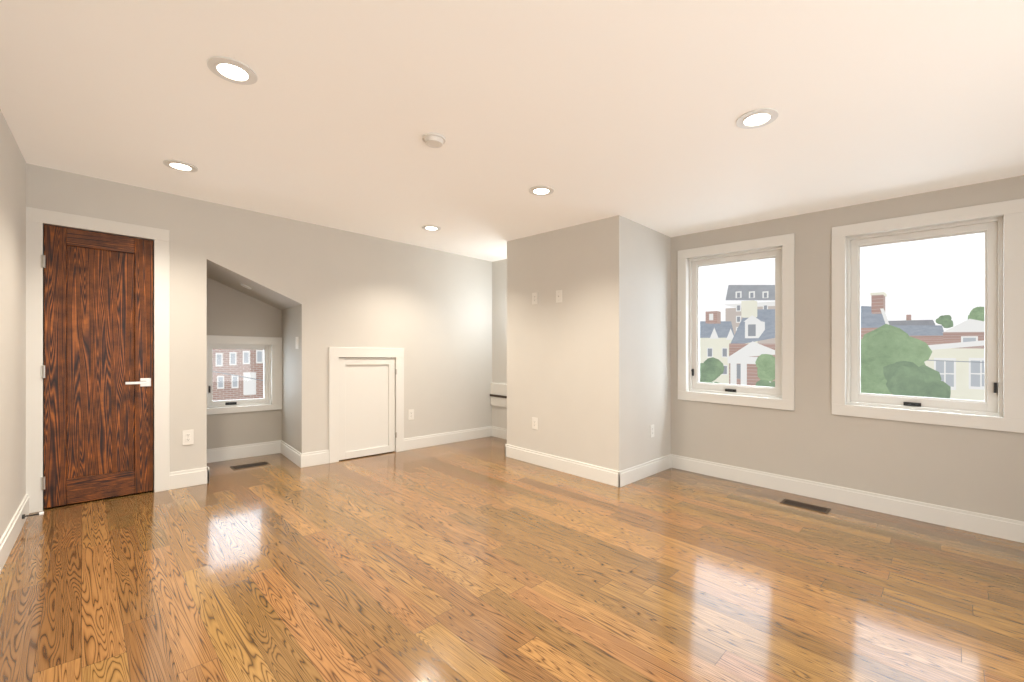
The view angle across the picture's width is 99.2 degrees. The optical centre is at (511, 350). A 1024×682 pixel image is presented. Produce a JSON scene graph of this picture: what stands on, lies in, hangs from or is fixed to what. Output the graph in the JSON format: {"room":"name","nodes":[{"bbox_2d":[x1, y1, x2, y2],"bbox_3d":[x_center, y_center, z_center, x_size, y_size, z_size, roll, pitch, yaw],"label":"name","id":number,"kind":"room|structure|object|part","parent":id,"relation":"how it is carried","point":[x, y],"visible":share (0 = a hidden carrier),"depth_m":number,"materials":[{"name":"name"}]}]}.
{"room":"empty attic room","nodes":[
{"label":"empty attic room","id":0,"kind":"room"},
{"bbox_2d":[0,109,25,538],"bbox_3d":[-1.379,-0.041,0.778,0.343,2.538,6.645,0,0,-45],"label":"wall","id":1,"kind":"structure","parent":0,"point":[12,327],"depth_m":2.62,"materials":[{"name":"paint"}]},
{"bbox_2d":[0,494,28,572],"bbox_3d":[-1.339,1.110,0.819,0.237,0.226,6.045,0,0,-45],"label":"baseboard","id":2,"kind":"structure","parent":1,"relation":"attached to","point":[7,541],"depth_m":2.55,"materials":[{"name":"white paint"}]},
{"bbox_2d":[22,512,43,518],"bbox_3d":[-3.103,1.068,2.824,0.095,0.028,0.028,0,0,-45],"label":"door stop","id":3,"kind":"object","parent":2,"relation":"attached to","point":[39,514],"visible":1,"depth_m":2.82,"materials":[{"name":"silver metal"}]},
{"bbox_2d":[26,163,491,471],"bbox_3d":[-2.124,-0.051,4.835,4.420,2.508,0.775,0,0,-45],"label":"wall","id":4,"kind":"structure","parent":0,"point":[318,291],"depth_m":4.50,"materials":[{"name":"paint"}]},
{"bbox_2d":[41,225,152,507],"bbox_3d":[-3.117,0.120,3.303,0.617,2.031,0.098,0,0,-45],"label":"wood door","id":5,"kind":"structure","parent":4,"relation":"in","point":[97,371],"depth_m":3.30,"materials":[{"name":"brown wood"}]},
{"bbox_2d":[26,207,169,512],"bbox_3d":[-3.133,0.076,3.329,0.809,2.147,0.090,0,0,-45],"label":"door frame","id":6,"kind":"structure","parent":4,"relation":"attached to","point":[37,220],"depth_m":3.17,"materials":[{"name":"white paint"}]},
{"bbox_2d":[182,430,193,444],"bbox_3d":[-2.736,0.736,3.680,0.076,0.123,0.008,0,0,-45],"label":"electrical outlet","id":7,"kind":"object","parent":4,"relation":"attached to","point":[187,437],"visible":1,"depth_m":3.68,"materials":[{"name":"white plastic"}]},
{"bbox_2d":[190,458,211,484],"bbox_3d":[-2.892,1.078,4.036,0.016,0.152,0.751,0,0,-45],"label":"baseboard","id":8,"kind":"structure","parent":4,"relation":"attached to","point":[202,473],"depth_m":3.75,"materials":[{"name":"white paint"}]},
{"bbox_2d":[207,441,275,461],"bbox_3d":[-2.888,1.078,4.614,0.834,0.153,0.016,0,0,-45],"label":"baseboard","id":9,"kind":"structure","parent":4,"relation":"attached to","point":[264,448],"depth_m":4.62,"materials":[{"name":"white paint"}]},
{"bbox_2d":[207,335,281,414],"bbox_3d":[-2.918,0.255,4.645,0.832,0.819,0.110,0,0,-45],"label":"window","id":10,"kind":"structure","parent":4,"relation":"in","point":[266,392],"depth_m":4.74,"materials":[{"name":"white paint"}]},
{"bbox_2d":[276,440,311,467],"bbox_3d":[-2.317,1.091,4.604,0.096,0.155,0.752,0,0,-45],"label":"baseboard","id":11,"kind":"structure","parent":4,"relation":"attached to","point":[302,460],"depth_m":4.47,"materials":[{"name":"white paint"}]},
{"bbox_2d":[329,347,403,462],"bbox_3d":[-1.607,0.575,4.836,0.870,1.213,0.090,0,0,-45],"label":"trim","id":12,"kind":"structure","parent":4,"relation":"attached to","point":[336,353],"depth_m":4.67,"materials":[{"name":"white paint"}]},
{"bbox_2d":[339,358,396,459],"bbox_3d":[-1.584,0.626,4.822,0.671,1.089,0.058,0,0,-45],"label":"access door","id":13,"kind":"structure","parent":4,"relation":"in","point":[366,406],"depth_m":4.82,"materials":[{"name":"white paint"}]},
{"bbox_3d":[-1.337,0.616,5.037,0.018,0.790,0.016,0,0,-45],"label":"handle","id":14,"kind":"part","parent":13,"relation":"part of","materials":[{"name":"silver metal"}]},
{"bbox_2d":[408,409,413,419],"bbox_3d":[-1.202,0.768,5.196,0.076,0.123,0.008,0,0,-45],"label":"electrical outlet","id":15,"kind":"object","parent":4,"relation":"attached to","point":[410,414],"visible":1,"depth_m":5.19,"materials":[{"name":"white plastic"}]},
{"bbox_2d":[404,426,491,450],"bbox_3d":[-0.774,1.122,5.612,1.406,0.161,0.016,0,0,-45],"label":"baseboard","id":16,"kind":"structure","parent":4,"relation":"attached to","point":[469,434],"depth_m":5.54,"materials":[{"name":"white paint"}]},
{"bbox_2d":[492,259,506,428],"bbox_3d":[0.173,-0.009,6.119,0.654,2.471,1.336,0,0,-45],"label":"wall","id":17,"kind":"structure","parent":0,"point":[499,327],"depth_m":6.00,"materials":[{"name":"paint"}]},
{"bbox_2d":[490,383,506,406],"bbox_3d":[0.037,0.618,5.760,0.045,0.326,0.944,0,0,-45],"label":"console","id":18,"kind":"object","parent":17,"relation":"attached to","point":[498,394],"visible":0.42,"depth_m":5.96,"materials":[{"name":"white paint"}]},
{"bbox_2d":[492,426,506,439],"bbox_3d":[0.075,1.140,5.741,0.016,0.154,0.936,0,0,-45],"label":"baseboard","id":19,"kind":"structure","parent":17,"relation":"attached to","point":[498,432],"depth_m":5.98,"materials":[{"name":"white paint"}]},
{"bbox_2d":[0,436,1023,681],"bbox_3d":[0.088,1.210,2.828,5.900,0.198,7.500,0,0,-45],"label":"floor","id":20,"kind":"structure","parent":0,"point":[478,560],"depth_m":2.26,"materials":[{"name":"brown wood"}]},
{"bbox_2d":[230,461,269,469],"bbox_3d":[-2.611,1.152,4.351,0.320,0.011,0.150,0,0,-45],"label":"floor vent","id":21,"kind":"object","parent":20,"relation":"in","point":[244,466],"visible":1,"depth_m":4.35,"materials":[{"name":"brown metal"}]},
{"bbox_2d":[780,499,830,513],"bbox_3d":[2.362,1.256,3.514,0.150,0.011,0.320,0,0,-45],"label":"floor vent","id":22,"kind":"object","parent":20,"relation":"in","point":[806,506],"visible":1,"depth_m":3.50,"materials":[{"name":"brown metal"}]},
{"bbox_2d":[0,0,1023,261],"bbox_3d":[0.369,-1.226,2.543,5.900,0.186,6.700,0,0,-45],"label":"ceiling","id":23,"kind":"structure","parent":0,"point":[594,110],"depth_m":2.20,"materials":[{"name":"paint"}]},
{"bbox_2d":[163,160,197,171],"bbox_3d":[-2.301,-1.277,3.027,0.192,0.013,0.192,0,0,-45],"label":"recessed light","id":24,"kind":"object","parent":23,"relation":"in","point":[180,165],"visible":1,"depth_m":3.02,"materials":[{"name":"white paint"}]},
{"bbox_2d":[207,56,256,84],"bbox_3d":[-1.257,-1.255,1.963,0.192,0.013,0.192,0,0,-45],"label":"recessed light","id":25,"kind":"object","parent":23,"relation":"in","point":[232,70],"visible":1,"depth_m":1.96,"materials":[{"name":"white paint"}]},
{"bbox_2d":[422,225,440,230],"bbox_3d":[-0.825,-1.246,4.449,0.192,0.013,0.192,0,0,-45],"label":"recessed light","id":26,"kind":"object","parent":23,"relation":"in","point":[431,227],"visible":0.98,"depth_m":4.44,"materials":[{"name":"white paint"}]},
{"bbox_2d":[422,132,445,147],"bbox_3d":[-0.458,-1.224,2.555,0.136,0.040,0.136,0,0,-45],"label":"smoke detector","id":27,"kind":"object","parent":23,"relation":"attached to","point":[433,140],"visible":1,"depth_m":2.52,"materials":[{"name":"white plastic"}]},
{"bbox_2d":[529,186,553,195],"bbox_3d":[0.225,-1.224,3.351,0.192,0.013,0.192,0,0,-45],"label":"recessed light","id":28,"kind":"object","parent":23,"relation":"in","point":[541,190],"visible":1,"depth_m":3.35,"materials":[{"name":"white paint"}]},
{"bbox_2d":[736,108,777,128],"bbox_3d":[1.274,-1.202,2.268,0.192,0.013,0.192,0,0,-45],"label":"recessed light","id":29,"kind":"object","parent":23,"relation":"in","point":[757,118],"visible":1,"depth_m":2.26,"materials":[{"name":"white paint"}]},
{"bbox_2d":[507,215,670,470],"bbox_3d":[0.919,0.007,4.895,1.313,2.483,1.454,0,0,-45],"label":"wall","id":30,"kind":"structure","parent":0,"point":[589,369],"depth_m":4.30,"materials":[{"name":"paint"}]},
{"bbox_2d":[532,292,537,303],"bbox_3d":[0.243,-0.550,4.639,0.008,0.123,0.076,0,0,-45],"label":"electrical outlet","id":31,"kind":"object","parent":30,"relation":"attached to","point":[534,298],"visible":1,"depth_m":4.63,"materials":[{"name":"white plastic"}]},
{"bbox_2d":[532,417,537,429],"bbox_3d":[0.243,0.780,4.639,0.008,0.123,0.076,0,0,-45],"label":"electrical outlet","id":32,"kind":"object","parent":30,"relation":"attached to","point":[534,423],"visible":1,"depth_m":4.64,"materials":[{"name":"white plastic"}]},
{"bbox_2d":[556,290,561,302],"bbox_3d":[0.472,-0.544,4.402,0.016,0.123,0.076,0,0,-45],"label":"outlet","id":33,"kind":"object","parent":30,"relation":"attached to","point":[558,295],"visible":1,"depth_m":4.40,"materials":[{"name":"white plastic"}]},
{"bbox_2d":[505,444,623,486],"bbox_3d":[0.446,1.148,4.428,0.016,0.162,1.486,0,0,-45],"label":"baseboard","id":34,"kind":"structure","parent":30,"relation":"attached to","point":[588,471],"depth_m":4.30,"materials":[{"name":"white paint"}]},
{"bbox_2d":[624,454,671,485],"bbox_3d":[1.330,1.166,4.268,0.960,0.156,0.016,0,0,-45],"label":"baseboard","id":35,"kind":"structure","parent":30,"relation":"attached to","point":[641,471],"depth_m":4.25,"materials":[{"name":"white paint"}]},
{"bbox_2d":[650,425,653,437],"bbox_3d":[1.397,0.806,4.340,0.076,0.123,0.008,0,0,-45],"label":"electrical outlet","id":36,"kind":"object","parent":30,"relation":"attached to","point":[651,430],"visible":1,"depth_m":4.32,"materials":[{"name":"white plastic"}]},
{"bbox_2d":[671,175,1023,521],"bbox_3d":[3.062,0.051,3.242,0.001,2.499,3.910,0,0,-45],"label":"wall","id":37,"kind":"structure","parent":0,"point":[811,437],"depth_m":3.65,"materials":[{"name":"paint"}]},
{"bbox_2d":[678,233,793,410],"bbox_3d":[2.154,-0.255,4.240,0.150,1.570,1.047,0,0,-45],"label":"window","id":38,"kind":"structure","parent":37,"relation":"in","point":[695,383],"depth_m":4.19,"materials":[{"name":"white paint"}]},
{"bbox_2d":[672,454,1023,542],"bbox_3d":[2.951,1.200,3.343,0.016,0.193,3.610,0,0,-45],"label":"baseboard","id":39,"kind":"structure","parent":37,"relation":"attached to","point":[994,526],"depth_m":3.46,"materials":[{"name":"white paint"}]},
{"bbox_2d":[832,198,1023,432],"bbox_3d":[3.076,-0.236,3.306,0.150,1.570,1.041,0,0,-45],"label":"window","id":40,"kind":"structure","parent":37,"relation":"in","point":[991,230],"depth_m":3.16,"materials":[{"name":"white paint"}]},
{"label":"outside","id":41,"kind":"structure","parent":0,"visible":0},
{"bbox_2d":[212,285,983,400],"bbox_3d":[28.634,0.144,56.392,200.000,22.236,200.000,0,0,-45],"label":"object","id":42,"kind":"structure","parent":41,"point":[751,375],"depth_m":18.41,"materials":[{"name":"multicoloured"}]}
]}

